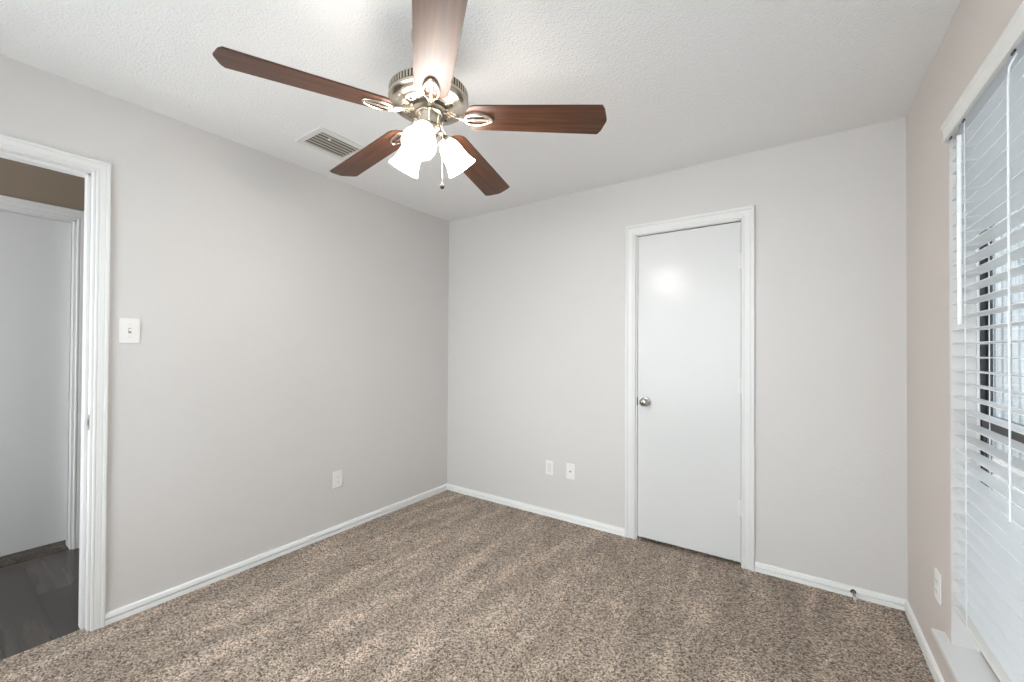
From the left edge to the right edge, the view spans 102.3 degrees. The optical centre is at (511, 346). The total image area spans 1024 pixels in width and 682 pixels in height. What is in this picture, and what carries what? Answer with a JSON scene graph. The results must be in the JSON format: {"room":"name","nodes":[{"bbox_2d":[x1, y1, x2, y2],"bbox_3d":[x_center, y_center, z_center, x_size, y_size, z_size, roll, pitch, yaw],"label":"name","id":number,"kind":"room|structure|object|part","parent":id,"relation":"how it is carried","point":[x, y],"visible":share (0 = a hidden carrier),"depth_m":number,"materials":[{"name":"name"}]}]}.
{"room":"empty bedroom","nodes":[
{"label":"empty bedroom","id":0,"kind":"room"},
{"bbox_2d":[0,157,84,210],"bbox_3d":[-2.916,0.087,2.522,0.115,2.500,2.900,0,-1,34],"label":"wall","id":1,"kind":"structure","parent":0,"point":[19,180],"depth_m":2.51,"materials":[{"name":"brown paint"}]},
{"bbox_2d":[0,211,71,556],"bbox_3d":[-3.051,0.216,2.305,0.097,2.025,0.804,0,-1,34],"label":"door","id":2,"kind":"structure","parent":1,"relation":"in","point":[35,252],"depth_m":2.52,"materials":[{"name":"white paint"}]},
{"bbox_2d":[0,195,83,549],"bbox_3d":[-3.053,0.207,2.306,0.133,2.155,0.952,0,-1,34],"label":"trim","id":3,"kind":"structure","parent":1,"relation":"attached to","point":[7,204],"depth_m":2.62,"materials":[{"name":"white paint"}]},
{"bbox_2d":[0,54,448,630],"bbox_3d":[-1.565,0.094,2.442,0.115,2.500,3.535,0,-1,34],"label":"wall","id":4,"kind":"structure","parent":0,"point":[293,318],"depth_m":2.36,"materials":[{"name":"white paint"}]},
{"bbox_2d":[0,133,111,631],"bbox_3d":[-2.157,0.218,1.577,0.151,2.129,0.868,0,-1,34],"label":"trim","id":5,"kind":"structure","parent":4,"relation":"attached to","point":[11,148],"depth_m":1.87,"materials":[{"name":"white paint"}]},
{"bbox_3d":[-1.915,0.343,1.866,0.030,0.068,0.003,0,-1,34],"label":"strike plate","id":6,"kind":"part","parent":5,"relation":"part of","materials":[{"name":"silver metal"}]},
{"bbox_2d":[119,318,139,342],"bbox_3d":[-1.815,-0.075,1.961,0.017,0.118,0.074,0,-1,34],"label":"light switch","id":7,"kind":"object","parent":4,"relation":"attached to","point":[129,328],"visible":1,"depth_m":1.96,"materials":[{"name":"white plastic"}]},
{"bbox_2d":[105,484,446,625],"bbox_3d":[-1.550,1.272,2.348,0.015,0.082,3.420,0,-1,34],"label":"baseboard","id":8,"kind":"structure","parent":4,"relation":"attached to","point":[115,615],"depth_m":2.38,"materials":[{"name":"white paint"}]},
{"bbox_2d":[333,470,341,488],"bbox_3d":[-1.206,0.917,2.856,0.008,0.115,0.070,0,-1,34],"label":"wall outlet","id":9,"kind":"object","parent":4,"relation":"attached to","point":[337,475],"visible":1,"depth_m":2.85,"materials":[{"name":"white plastic"}]},
{"bbox_2d":[0,490,934,681],"bbox_3d":[-1.158,1.315,2.303,5.431,0.060,4.550,0,-1,34],"label":"floor","id":10,"kind":"structure","parent":0,"point":[447,585],"depth_m":1.95,"materials":[{"name":"brown carpet"}]},
{"bbox_2d":[0,0,960,221],"bbox_3d":[-0.887,-1.202,2.561,5.672,0.100,4.770,0,-1,34],"label":"ceiling","id":11,"kind":"structure","parent":0,"point":[679,84],"depth_m":1.71,"materials":[{"name":"white paint"}]},
{"bbox_2d":[295,126,363,160],"bbox_3d":[-1.028,-1.146,2.360,0.256,0.016,0.296,0,-1,34],"label":"ceiling vent","id":12,"kind":"object","parent":11,"relation":"in","point":[325,141],"visible":0.91,"depth_m":2.34,"materials":[{"name":"white metal"}]},
{"bbox_2d":[213,0,606,195],"bbox_3d":[-0.331,-0.868,1.573,1.230,0.580,1.247,0,-1,34],"label":"ceiling fan","id":13,"kind":"object","parent":11,"relation":"hanging from","point":[428,95],"visible":1,"depth_m":1.46,"materials":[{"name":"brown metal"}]},
{"bbox_3d":[-0.646,-0.849,1.329,0.517,0.006,0.137,-1,10,-32],"label":"blade","id":14,"kind":"part","parent":13,"relation":"part of","materials":[{"name":"brown wood"}]},
{"bbox_3d":[-0.613,-0.829,1.793,0.517,0.006,0.137,-5,6,40],"label":"blade","id":15,"kind":"part","parent":13,"relation":"part of","materials":[{"name":"brown wood"}]},
{"bbox_3d":[-0.405,-0.724,1.598,0.138,0.143,0.119,0,-1,34],"label":"lamp shade","id":16,"kind":"part","parent":13,"relation":"part of","materials":[{"name":"white glass"}]},
{"bbox_3d":[-0.311,-0.725,1.421,0.121,0.143,0.132,0,-1,34],"label":"lamp shade","id":17,"kind":"part","parent":13,"relation":"part of","materials":[{"name":"white glass"}]},
{"bbox_3d":[-0.312,-0.740,1.440,0.061,0.087,0.073,0,-1,34],"label":"light bulb","id":18,"kind":"part","parent":13,"relation":"part of","materials":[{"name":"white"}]},
{"bbox_3d":[-0.214,-0.851,1.155,0.137,0.006,0.517,13,-2,-14],"label":"blade","id":19,"kind":"part","parent":13,"relation":"part of","materials":[{"name":"brown wood"}]},
{"bbox_3d":[-0.256,-0.787,1.566,0.059,0.062,0.060,0,-1,34],"label":"lamp arm","id":20,"kind":"part","parent":13,"relation":"part of","materials":[{"name":"silver metal"}]},
{"bbox_3d":[-0.204,-0.723,1.588,0.119,0.143,0.134,0,-1,34],"label":"lamp shade","id":21,"kind":"part","parent":13,"relation":"part of","materials":[{"name":"white glass"}]},
{"bbox_3d":[-0.162,-0.820,1.906,0.137,0.006,0.517,-12,-10,21],"label":"blade","id":22,"kind":"part","parent":13,"relation":"part of","materials":[{"name":"brown wood"}]},
{"bbox_3d":[0.085,-0.833,1.511,0.516,0.006,0.137,3,-13,4],"label":"blade","id":23,"kind":"part","parent":13,"relation":"part of","materials":[{"name":"brown wood"}]},
{"bbox_2d":[447,117,907,599],"bbox_3d":[0.716,0.110,2.954,3.072,2.500,0.115,0,-1,34],"label":"wall","id":24,"kind":"structure","parent":0,"point":[536,304],"depth_m":2.38,"materials":[{"name":"white paint"}]},
{"bbox_2d":[546,460,552,474],"bbox_3d":[0.288,0.928,3.162,0.066,0.108,0.008,0,-1,34],"label":"wall jack","id":25,"kind":"object","parent":24,"relation":"attached to","point":[549,464],"visible":1,"depth_m":3.16,"materials":[{"name":"white plastic"}]},
{"bbox_2d":[566,463,574,479],"bbox_3d":[0.431,0.927,3.058,0.070,0.115,0.018,0,-1,34],"label":"wall jack","id":26,"kind":"object","parent":24,"relation":"attached to","point":[570,468],"visible":1,"depth_m":3.06,"materials":[{"name":"white plastic"}]},
{"bbox_2d":[447,483,905,610],"bbox_3d":[0.673,1.288,2.889,3.072,0.082,0.015,0,-1,34],"label":"baseboard","id":27,"kind":"structure","parent":24,"relation":"attached to","point":[863,594],"depth_m":2.35,"materials":[{"name":"white paint"}]},
{"bbox_2d":[850,589,856,600],"bbox_3d":[1.743,1.268,2.103,0.024,0.024,0.078,0,-1,34],"label":"door stop","id":28,"kind":"object","parent":27,"relation":"attached to","point":[852,591],"visible":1,"depth_m":2.11,"materials":[{"name":"grey metal"}]},
{"bbox_2d":[637,222,741,561],"bbox_3d":[1.099,0.267,2.607,0.626,2.020,0.097,0,-1,34],"label":"door","id":29,"kind":"structure","parent":24,"relation":"in","point":[690,379],"depth_m":2.60,"materials":[{"name":"white paint"}]},
{"bbox_3d":[0.877,0.369,2.738,0.065,0.065,0.062,0,-1,34],"label":"knob","id":30,"kind":"part","parent":29,"relation":"part of","materials":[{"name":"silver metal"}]},
{"bbox_2d":[625,205,754,570],"bbox_3d":[1.125,0.244,2.661,0.766,2.132,0.133,0,-1,34],"label":"trim","id":31,"kind":"structure","parent":24,"relation":"attached to","point":[746,214],"depth_m":2.50,"materials":[{"name":"white paint"}]},
{"bbox_2d":[906,0,1022,681],"bbox_3d":[1.057,0.091,0.648,0.097,2.500,3.535,0,-1,34],"label":"wall","id":32,"kind":"structure","parent":0,"point":[975,27],"depth_m":1.65,"materials":[{"name":"grey paint"}]},
{"bbox_2d":[904,600,944,681],"bbox_3d":[0.972,1.270,0.621,0.015,0.082,3.420,0,-1,34],"label":"baseboard","id":33,"kind":"structure","parent":32,"relation":"attached to","point":[937,676],"depth_m":1.74,"materials":[{"name":"white paint"}]},
{"bbox_2d":[934,567,941,604],"bbox_3d":[1.640,0.923,1.591,0.008,0.115,0.070,0,-1,34],"label":"wall outlet","id":34,"kind":"object","parent":32,"relation":"attached to","point":[937,576],"visible":1,"depth_m":1.58,"materials":[{"name":"white plastic"}]},
{"bbox_2d":[949,137,977,650],"bbox_3d":[0.926,0.116,0.478,0.070,1.851,2.368,0,-1,34],"label":"trim","id":35,"kind":"structure","parent":32,"relation":"attached to","point":[960,636],"depth_m":1.46,"materials":[{"name":"white paint"}]},
{"bbox_2d":[931,226,1023,681],"bbox_3d":[0.922,0.124,0.482,0.133,1.866,2.509,0,-1,34],"label":"window","id":36,"kind":"structure","parent":32,"relation":"in","point":[965,664],"depth_m":1.41,"materials":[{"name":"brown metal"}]},
{"bbox_3d":[0.906,1.049,0.481,0.107,0.016,2.509,0,-1,34],"label":"sill","id":37,"kind":"part","parent":36,"relation":"part of","materials":[{"name":"white paint"}]},
{"bbox_2d":[940,0,1023,681],"bbox_3d":[0.912,0.055,0.489,0.080,1.716,2.360,0,-1,34],"label":"window blind","id":38,"kind":"object","parent":36,"relation":"attached to","point":[987,120],"visible":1,"depth_m":1.21,"materials":[{"name":"white plastic"}]},
{"bbox_3d":[1.506,0.084,1.335,0.056,1.668,0.003,0,-1,34],"label":"ladder cord","id":39,"kind":"part","parent":38,"relation":"part of","materials":[{"name":"white fabric"}]},
{"bbox_3d":[0.917,0.907,0.475,0.050,0.012,2.348,0,-1,34],"label":"rail","id":40,"kind":"part","parent":38,"relation":"part of","materials":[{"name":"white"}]},
{"bbox_3d":[1.266,-0.146,1.043,0.006,1.183,0.028,0,-1,12],"label":"lift cord","id":41,"kind":"part","parent":38,"relation":"part of","materials":[{"name":"white fabric"}]},
{"bbox_3d":[0.966,0.116,0.451,0.026,1.851,2.368,0,-1,34],"label":"frame","id":42,"kind":"part","parent":36,"relation":"part of","materials":[{"name":"brown metal"}]},
{"bbox_3d":[0.959,0.621,0.450,0.010,0.798,2.332,0,-1,34],"label":"sash","id":43,"kind":"part","parent":36,"relation":"part of","materials":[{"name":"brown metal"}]},
{"bbox_3d":[0.973,-0.263,0.451,0.010,1.044,2.332,0,-1,34],"label":"sash","id":44,"kind":"part","parent":36,"relation":"part of","materials":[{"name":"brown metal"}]},
{"label":"outside","id":45,"kind":"structure","parent":0,"visible":0},
{"bbox_2d":[992,456,1023,511],"bbox_3d":[7.673,1.731,2.343,8.903,0.200,25.000,0,-1,34],"label":"ground","id":46,"kind":"structure","parent":45,"point":[994,459],"depth_m":5.32,"materials":[{"name":"grey"}]},
{"bbox_2d":[992,206,1023,460],"bbox_3d":[5.452,-1.048,3.171,1.100,5.350,21.000,0,-1,34],"label":"house","id":47,"kind":"structure","parent":46,"relation":"on","point":[1017,332],"depth_m":6.21,"materials":[{"name":"white"}]}
]}

